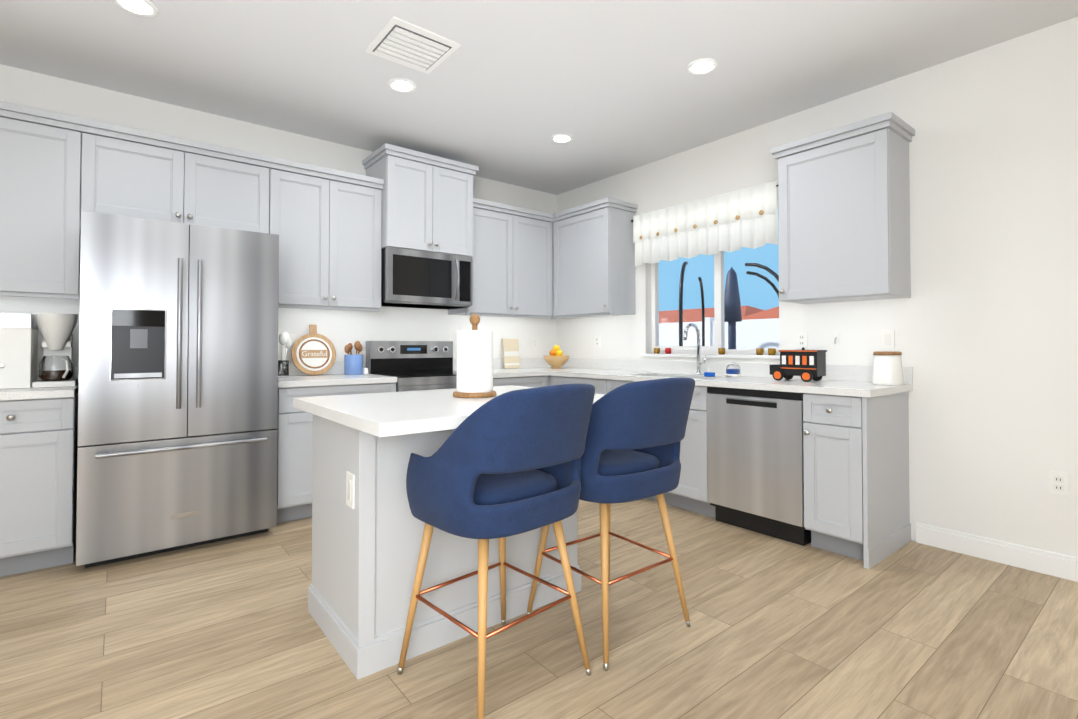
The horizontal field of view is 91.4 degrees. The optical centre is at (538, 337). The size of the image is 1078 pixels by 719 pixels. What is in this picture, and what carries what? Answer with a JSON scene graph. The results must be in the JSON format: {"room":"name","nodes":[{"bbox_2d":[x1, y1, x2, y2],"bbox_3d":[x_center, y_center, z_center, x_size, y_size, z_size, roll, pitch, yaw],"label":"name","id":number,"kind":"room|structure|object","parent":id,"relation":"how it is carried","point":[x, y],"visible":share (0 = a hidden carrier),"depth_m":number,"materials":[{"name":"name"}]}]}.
{"room":"kitchen","nodes":[
{"label":"kitchen","id":0,"kind":"room"},
{"bbox_2d":[0,64,556,367],"bbox_3d":[-2.906,-0.182,3.162,8.150,2.740,0.100,1,-1,-39],"label":"wall","id":1,"kind":"structure","parent":0,"point":[340,330],"depth_m":3.95,"materials":[{"name":"white paint"}]},
{"bbox_2d":[0,105,83,298],"bbox_3d":[-3.025,-0.710,2.784,0.920,0.946,0.346,1,-1,-39],"label":"upper cabinet","id":2,"kind":"object","parent":1,"relation":"attached to","point":[59,172],"depth_m":2.84,"materials":[{"name":"grey wood"}]},
{"bbox_2d":[84,125,271,233],"bbox_3d":[-2.292,-0.929,3.374,0.957,0.490,0.346,1,-1,-39],"label":"upper cabinet","id":3,"kind":"object","parent":1,"relation":"attached to","point":[137,175],"depth_m":3.20,"materials":[{"name":"grey wood"}]},
{"bbox_2d":[287,335,295,349],"bbox_3d":[-1.853,0.036,3.931,0.070,0.114,0.010,1,-1,-39],"label":"electrical outlet","id":4,"kind":"object","parent":1,"relation":"attached to","point":[293,339],"visible":0.31,"depth_m":3.93,"materials":[{"name":"white plastic"}]},
{"bbox_2d":[272,161,383,311],"bbox_3d":[-1.614,-0.692,3.914,0.781,0.946,0.346,1,-1,-39],"label":"upper cabinet","id":5,"kind":"object","parent":1,"relation":"attached to","point":[328,226],"depth_m":3.77,"materials":[{"name":"grey wood"}]},
{"bbox_2d":[362,143,478,256],"bbox_3d":[-0.973,-1.060,4.354,0.818,0.762,0.471,1,-1,-39],"label":"upper cabinet","id":6,"kind":"object","parent":1,"relation":"attached to","point":[427,202],"visible":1,"depth_m":4.16,"materials":[{"name":"grey wood"}]},
{"bbox_2d":[381,247,472,308],"bbox_3d":[-0.963,-0.467,4.332,0.748,0.417,0.486,1,-1,-39],"label":"microwave","id":7,"kind":"object","parent":6,"relation":"attached to","point":[418,279],"visible":0.9,"depth_m":4.16,"materials":[{"name":"silver metal"}]},
{"bbox_2d":[448,198,551,318],"bbox_3d":[-0.315,-0.676,4.909,0.966,0.946,0.417,1,-1,-39],"label":"upper cabinet","id":8,"kind":"object","parent":1,"relation":"attached to","point":[512,256],"depth_m":4.77,"materials":[{"name":"grey wood"}]},
{"bbox_2d":[532,338,537,348],"bbox_3d":[-0.042,0.059,5.381,0.070,0.114,0.010,1,-1,-39],"label":"electrical outlet","id":9,"kind":"object","parent":1,"relation":"attached to","point":[534,343],"visible":1,"depth_m":5.38,"materials":[{"name":"white plastic"}]},
{"bbox_2d":[0,498,1077,718],"bbox_3d":[-0.249,1.165,-0.177,8.150,0.060,8.600,1,-1,-39],"label":"floor","id":10,"kind":"structure","parent":0,"point":[776,629],"depth_m":2.02,"materials":[{"name":"brown wood"}]},
{"bbox_2d":[0,393,77,576],"bbox_3d":[-2.929,0.743,2.639,0.920,0.874,0.656,1,-1,-39],"label":"base cabinet","id":11,"kind":"object","parent":10,"relation":"on","point":[38,475],"visible":0.98,"depth_m":2.62,"materials":[{"name":"grey wood"}]},
{"bbox_2d":[0,366,78,400],"bbox_3d":[-2.943,0.236,2.646,0.945,0.139,0.645,1,-1,-39],"label":"countertop","id":12,"kind":"structure","parent":11,"relation":"on","point":[34,393],"depth_m":2.64,"materials":[{"name":"white stone"}]},
{"bbox_2d":[0,313,37,388],"bbox_3d":[-2.902,0.070,2.825,0.280,0.395,0.306,1,-1,-39],"label":"ice maker","id":13,"kind":"object","parent":12,"relation":"on","point":[18,347],"visible":0.92,"depth_m":2.77,"materials":[{"name":"white plastic"}]},
{"bbox_2d":[32,313,77,387],"bbox_3d":[-2.679,0.070,2.923,0.176,0.400,0.251,1,-1,-39],"label":"coffee maker","id":14,"kind":"object","parent":12,"relation":"on","point":[55,368],"visible":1,"depth_m":2.87,"materials":[{"name":"white plastic"}]},
{"bbox_2d":[76,211,278,567],"bbox_3d":[-2.139,0.282,3.155,0.908,1.812,0.798,1,-1,-39],"label":"refrigerator","id":15,"kind":"object","parent":10,"relation":"on","point":[178,392],"visible":1,"depth_m":2.85,"materials":[{"name":"silver metal"}]},
{"bbox_2d":[277,383,395,522],"bbox_3d":[-1.517,0.761,3.770,0.782,0.874,0.656,1,-1,-39],"label":"base cabinet","id":16,"kind":"object","parent":10,"relation":"on","point":[294,460],"visible":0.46,"depth_m":3.38,"materials":[{"name":"grey wood"}]},
{"bbox_2d":[278,361,396,387],"bbox_3d":[-1.524,0.254,3.783,0.787,0.139,0.645,1,-1,-39],"label":"countertop","id":17,"kind":"structure","parent":16,"relation":"on","point":[334,375],"depth_m":3.68,"materials":[{"name":"white stone"}]},
{"bbox_2d":[278,332,291,377],"bbox_3d":[-1.828,0.120,3.739,0.148,0.325,0.122,1,-1,-39],"label":"jar","id":18,"kind":"object","parent":17,"relation":"on","point":[283,362],"visible":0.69,"depth_m":3.71,"materials":[{"name":"clear glass"}]},
{"bbox_2d":[291,325,335,374],"bbox_3d":[-1.702,0.094,3.982,0.320,0.382,0.083,1,-1,-39],"label":"board","id":19,"kind":"object","parent":17,"relation":"on","point":[313,341],"visible":1,"depth_m":3.97,"materials":[{"name":"brown wood"}]},
{"bbox_2d":[302,351,326,355],"bbox_3d":[-1.692,0.123,3.968,0.178,0.039,0.001,1,-12,-39],"label":"grateful text","id":20,"kind":"object","parent":19,"relation":"attached to","point":[314,353],"visible":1,"depth_m":3.98,"materials":[{"name":"paint"}]},
{"bbox_2d":[344,341,362,374],"bbox_3d":[-1.441,0.157,4.099,0.150,0.264,0.136,1,-1,-39],"label":"utensil crock","id":21,"kind":"object","parent":17,"relation":"on","point":[353,364],"visible":1,"depth_m":4.05,"materials":[{"name":"blue ceramic"}]},
{"bbox_2d":[366,341,456,391],"bbox_3d":[-0.892,0.617,4.225,0.752,1.178,0.715,1,-1,-39],"label":"range","id":22,"kind":"object","parent":10,"relation":"on","point":[417,365],"visible":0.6,"depth_m":4.32,"materials":[{"name":"silver metal"}]},
{"bbox_2d":[293,385,603,679],"bbox_3d":[-0.306,0.717,2.245,1.160,0.914,0.960,1,-1,-39],"label":"kitchen island","id":23,"kind":"object","parent":10,"relation":"on","point":[367,530],"visible":0.69,"depth_m":1.96,"materials":[{"name":"grey wood"}]},
{"bbox_2d":[453,314,495,397],"bbox_3d":[-0.286,0.077,2.342,0.194,0.366,0.194,1,-1,-39],"label":"paper towel holder","id":24,"kind":"object","parent":23,"relation":"on","point":[474,362],"visible":1,"depth_m":2.27,"materials":[{"name":"white paper"}]},
{"bbox_2d":[397,384,594,718],"bbox_3d":[-0.124,0.657,1.795,0.567,1.022,0.616,1,-1,-39],"label":"bar stool","id":25,"kind":"object","parent":10,"relation":"on","point":[502,467],"visible":1,"depth_m":1.60,"materials":[{"name":"blue fabric"}]},
{"bbox_2d":[493,376,548,387],"bbox_3d":[-0.378,0.776,4.701,0.640,0.874,0.627,1,-1,-39],"label":"base cabinet","id":26,"kind":"object","parent":10,"relation":"on","point":[535,381],"depth_m":4.51,"materials":[{"name":"grey"}]},
{"bbox_2d":[453,358,544,377],"bbox_3d":[-0.377,0.269,4.700,0.630,0.139,0.647,1,-1,-39],"label":"countertop","id":27,"kind":"structure","parent":26,"relation":"on","point":[528,366],"depth_m":4.98,"materials":[{"name":"white stone"}]},
{"bbox_2d":[502,339,519,368],"bbox_3d":[-0.272,0.158,5.139,0.180,0.290,0.051,1,-1,-39],"label":"board","id":28,"kind":"object","parent":27,"relation":"on","point":[511,353],"visible":1,"depth_m":5.13,"materials":[{"name":"beige wood"}]},
{"bbox_2d":[550,376,635,394],"bbox_3d":[0.567,0.774,4.581,0.627,0.874,0.778,1,-1,-39],"label":"base cabinet","id":29,"kind":"object","parent":10,"relation":"on","point":[602,386],"depth_m":4.23,"materials":[{"name":"grey"}]},
{"bbox_2d":[545,358,912,397],"bbox_3d":[0.926,0.349,4.110,0.668,0.318,3.193,1,-1,-39],"label":"countertop","id":30,"kind":"structure","parent":29,"relation":"on","point":[849,380],"depth_m":3.72,"materials":[{"name":"white stone"}]},
{"bbox_2d":[543,345,568,368],"bbox_3d":[0.171,0.189,5.153,0.260,0.232,0.260,1,-1,-39],"label":"fruit bowl","id":31,"kind":"object","parent":30,"relation":"on","point":[556,359],"visible":1,"depth_m":5.09,"materials":[{"name":"brown"}]},
{"bbox_2d":[683,323,705,374],"bbox_3d":[1.197,0.089,4.049,0.216,0.396,0.094,1,-1,-39],"label":"faucet","id":32,"kind":"object","parent":30,"relation":"on","point":[688,326],"visible":1,"depth_m":4.10,"materials":[{"name":"silver metal"}]},
{"bbox_2d":[704,367,714,376],"bbox_3d":[1.253,0.251,3.842,0.101,0.066,0.094,1,-1,-39],"label":"dish brush","id":33,"kind":"object","parent":30,"relation":"on","point":[709,374],"visible":1,"depth_m":3.81,"materials":[{"name":"blue plastic"}]},
{"bbox_2d":[726,362,740,376],"bbox_3d":[1.402,0.230,3.800,0.100,0.108,0.100,1,-1,-39],"label":"jar","id":34,"kind":"object","parent":30,"relation":"on","point":[732,369],"visible":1,"depth_m":3.76,"materials":[{"name":"white ceramic"}]},
{"bbox_2d":[770,347,826,381],"bbox_3d":[1.646,0.169,3.352,0.154,0.214,0.306,1,-1,-39],"label":"bus","id":35,"kind":"object","parent":30,"relation":"on","point":[806,365],"visible":1,"depth_m":3.28,"materials":[{"name":"black plastic"}]},
{"bbox_2d":[872,351,903,384],"bbox_3d":[2.015,0.176,3.043,0.152,0.190,0.152,1,-1,-39],"label":"canister","id":36,"kind":"object","parent":30,"relation":"on","point":[887,368],"visible":1,"depth_m":2.99,"materials":[{"name":"white ceramic"}]},
{"bbox_2d":[527,377,694,669],"bbox_3d":[0.318,0.663,2.139,0.560,1.022,0.600,1,-1,-39],"label":"bar stool","id":37,"kind":"object","parent":10,"relation":"on","point":[636,433],"visible":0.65,"depth_m":1.92,"materials":[{"name":"blue fabric"}]},
{"bbox_2d":[647,404,715,517],"bbox_3d":[1.036,0.872,3.994,0.627,0.660,0.966,1,-1,-39],"label":"base cabinet","id":38,"kind":"object","parent":10,"relation":"on","point":[689,492],"depth_m":3.52,"materials":[{"name":"grey wood"}]},
{"bbox_2d":[707,387,810,545],"bbox_3d":[1.507,0.756,3.362,0.593,0.872,0.606,1,-1,-39],"label":"dishwasher","id":39,"kind":"object","parent":10,"relation":"on","point":[755,469],"visible":0.67,"depth_m":3.15,"materials":[{"name":"silver metal"}]},
{"bbox_2d":[803,392,910,568],"bbox_3d":[1.813,0.749,3.002,0.656,0.874,0.330,1,-1,-39],"label":"base cabinet","id":40,"kind":"object","parent":10,"relation":"on","point":[856,477],"visible":0.98,"depth_m":2.83,"materials":[{"name":"grey wood"}]},
{"bbox_2d":[0,0,1077,194],"bbox_3d":[-0.249,-1.635,-0.132,8.150,0.060,8.600,1,-1,-39],"label":"ceiling","id":41,"kind":"structure","parent":0,"point":[505,91],"depth_m":2.98,"materials":[{"name":"white paint"}]},
{"bbox_2d":[113,0,158,16],"bbox_3d":[-1.893,-1.559,2.471,0.176,0.008,0.176,1,-1,-39],"label":"recessed light","id":42,"kind":"object","parent":41,"relation":"in","point":[144,8],"visible":1,"depth_m":2.48,"materials":[{"name":"white"}]},
{"bbox_2d":[387,78,416,92],"bbox_3d":[-0.841,-1.547,3.237,0.176,0.008,0.176,1,-1,-39],"label":"recessed light","id":43,"kind":"object","parent":41,"relation":"in","point":[401,85],"visible":1,"depth_m":3.23,"materials":[{"name":"white plastic"}]},
{"bbox_2d":[365,17,460,73],"bbox_3d":[-0.680,-1.550,2.828,0.380,0.014,0.380,1,-1,-39],"label":"ceiling vent","id":44,"kind":"object","parent":41,"relation":"in","point":[402,42],"visible":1,"depth_m":2.80,"materials":[{"name":"white metal"}]},
{"bbox_2d":[550,134,572,142],"bbox_3d":[0.175,-1.533,4.063,0.176,0.008,0.176,1,-1,-39],"label":"recessed light","id":45,"kind":"object","parent":41,"relation":"in","point":[561,138],"visible":1,"depth_m":4.05,"materials":[{"name":"white plastic"}]},
{"bbox_2d":[686,58,717,74],"bbox_3d":[0.935,-1.550,3.019,0.176,0.008,0.176,1,-1,-39],"label":"recessed light","id":46,"kind":"object","parent":41,"relation":"in","point":[703,66],"visible":1,"depth_m":3.01,"materials":[{"name":"white plastic"}]},
{"bbox_2d":[557,17,1077,557],"bbox_3d":[2.904,-0.195,2.306,0.150,2.740,8.500,1,-1,-39],"label":"wall","id":47,"kind":"structure","parent":0,"point":[983,321],"depth_m":2.87,"materials":[{"name":"white paint"}]},
{"bbox_2d":[552,201,635,316],"bbox_3d":[0.468,-0.676,4.900,0.412,0.946,0.762,1,-1,-39],"label":"upper cabinet","id":48,"kind":"object","parent":47,"relation":"attached to","point":[577,262],"depth_m":4.69,"materials":[{"name":"grey wood"}]},
{"bbox_2d":[595,336,599,346],"bbox_3d":[0.565,0.039,5.093,0.010,0.114,0.070,1,-1,-39],"label":"electrical outlet","id":49,"kind":"object","parent":47,"relation":"attached to","point":[597,341],"visible":1,"depth_m":5.09,"materials":[{"name":"white plastic"}]},
{"bbox_2d":[631,181,777,266],"bbox_3d":[1.262,-0.853,4.160,0.106,0.455,1.373,1,-1,-39],"label":"valance curtain","id":50,"kind":"object","parent":47,"relation":"attached to","point":[735,220],"visible":0.96,"depth_m":4.04,"materials":[{"name":"white fabric"}]},
{"bbox_2d":[642,353,779,358],"bbox_3d":[1.339,0.147,4.187,0.105,0.025,1.260,1,-1,-39],"label":"window sill","id":51,"kind":"structure","parent":47,"relation":"attached to","point":[721,356],"depth_m":4.07,"materials":[{"name":"white"}]},
{"bbox_2d":[654,348,659,353],"bbox_3d":[1.025,0.116,4.576,0.054,0.050,0.053,1,-1,-39],"label":"votive","id":52,"kind":"object","parent":51,"relation":"on","point":[656,350],"visible":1,"depth_m":4.56,"materials":[{"name":"gold glass"}]},
{"bbox_2d":[665,348,670,353],"bbox_3d":[1.100,0.115,4.482,0.054,0.050,0.053,1,-1,-39],"label":"votive","id":53,"kind":"object","parent":51,"relation":"on","point":[667,350],"visible":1,"depth_m":4.46,"materials":[{"name":"red glass"}]},
{"bbox_2d":[718,348,724,354],"bbox_3d":[1.419,0.108,4.084,0.054,0.050,0.053,1,-1,-39],"label":"votive","id":54,"kind":"object","parent":51,"relation":"on","point":[721,351],"visible":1,"depth_m":4.06,"materials":[{"name":"gold glass"}]},
{"bbox_2d":[756,348,763,354],"bbox_3d":[1.612,0.104,3.842,0.054,0.050,0.053,1,-1,-39],"label":"votive","id":55,"kind":"object","parent":51,"relation":"on","point":[759,351],"visible":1,"depth_m":3.82,"materials":[{"name":"gold glass"}]},
{"bbox_2d":[768,348,775,354],"bbox_3d":[1.669,0.103,3.772,0.054,0.050,0.053,1,-1,-39],"label":"votive","id":56,"kind":"object","parent":51,"relation":"on","point":[771,351],"visible":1,"depth_m":3.75,"materials":[{"name":"gold glass"}]},
{"bbox_2d":[652,245,778,354],"bbox_3d":[1.400,-0.429,4.245,0.050,1.130,1.200,1,-1,-39],"label":"window","id":57,"kind":"structure","parent":47,"relation":"in","point":[719,319],"depth_m":4.20,"materials":[{"name":"white"}]},
{"bbox_2d":[797,332,807,348],"bbox_3d":[1.784,0.020,3.571,0.010,0.114,0.070,1,-1,-39],"label":"electrical outlet","id":58,"kind":"object","parent":47,"relation":"attached to","point":[802,339],"visible":0.98,"depth_m":3.57,"materials":[{"name":"white plastic"}]},
{"bbox_2d":[833,333,839,343],"bbox_3d":[1.913,0.007,3.393,0.032,0.070,0.040,1,-1,-39],"label":"hook","id":59,"kind":"object","parent":47,"relation":"attached to","point":[836,336],"visible":1,"depth_m":3.39,"materials":[{"name":"white plastic"}]},
{"bbox_2d":[770,111,914,303],"bbox_3d":[1.839,-0.722,3.214,0.381,0.983,0.675,1,-1,-39],"label":"upper cabinet","id":60,"kind":"object","parent":47,"relation":"attached to","point":[844,210],"visible":1,"depth_m":3.06,"materials":[{"name":"grey wood"}]},
{"bbox_2d":[881,330,894,348],"bbox_3d":[2.103,0.014,3.174,0.010,0.114,0.070,1,-1,-39],"label":"light switch","id":61,"kind":"object","parent":47,"relation":"attached to","point":[887,339],"visible":1,"depth_m":3.17,"materials":[{"name":"white plastic"}]},
{"bbox_2d":[915,522,1077,581],"bbox_3d":[3.824,1.097,1.005,0.013,0.115,5.250,1,-1,-39],"label":"baseboard","id":62,"kind":"structure","parent":47,"relation":"attached to","point":[1039,561],"depth_m":2.75,"materials":[{"name":"white wood"}]},
{"bbox_2d":[1049,470,1068,496],"bbox_3d":[2.559,0.719,2.592,0.010,0.114,0.070,1,-1,-39],"label":"electrical outlet","id":63,"kind":"object","parent":47,"relation":"attached to","point":[1058,483],"visible":1,"depth_m":2.59,"materials":[{"name":"white plastic"}]},
{"label":"outside","id":64,"kind":"structure","parent":0,"visible":0},
{"bbox_3d":[14.289,1.776,36.061,59.840,0.080,90.000,1,-1,-39],"label":"ground","id":65,"kind":"structure","parent":64,"visible":0},
{"bbox_2d":[659,306,764,322],"bbox_3d":[5.248,-0.042,47.428,11.780,3.920,35.000,1,-1,-39],"label":"house","id":66,"kind":"structure","parent":65,"relation":"on","point":[693,315],"depth_m":36.52,"materials":[{"name":"red"}]},
{"bbox_2d":[659,317,778,349],"bbox_3d":[-1.575,0.560,18.247,0.180,1.780,46.000,1,-1,-39],"label":"fence","id":67,"kind":"object","parent":65,"relation":"on","point":[672,338],"depth_m":11.00,"materials":[{"name":"white"}]},
{"bbox_2d":[679,262,778,348],"bbox_3d":[2.732,0.058,9.276,3.480,2.498,3.480,1,-1,-39],"label":"patio umbrella","id":68,"kind":"object","parent":65,"relation":"on","point":[733,287],"depth_m":7.78,"materials":[{"name":"navy fabric"},{"name":"black metal"}]},
{"bbox_2d":[742,306,778,319],"bbox_3d":[21.714,-0.964,24.242,12.480,5.020,21.600,1,-1,-39],"label":"house","id":69,"kind":"structure","parent":65,"relation":"on","point":[769,314],"depth_m":27.96,"materials":[{"name":"red"}]}
]}

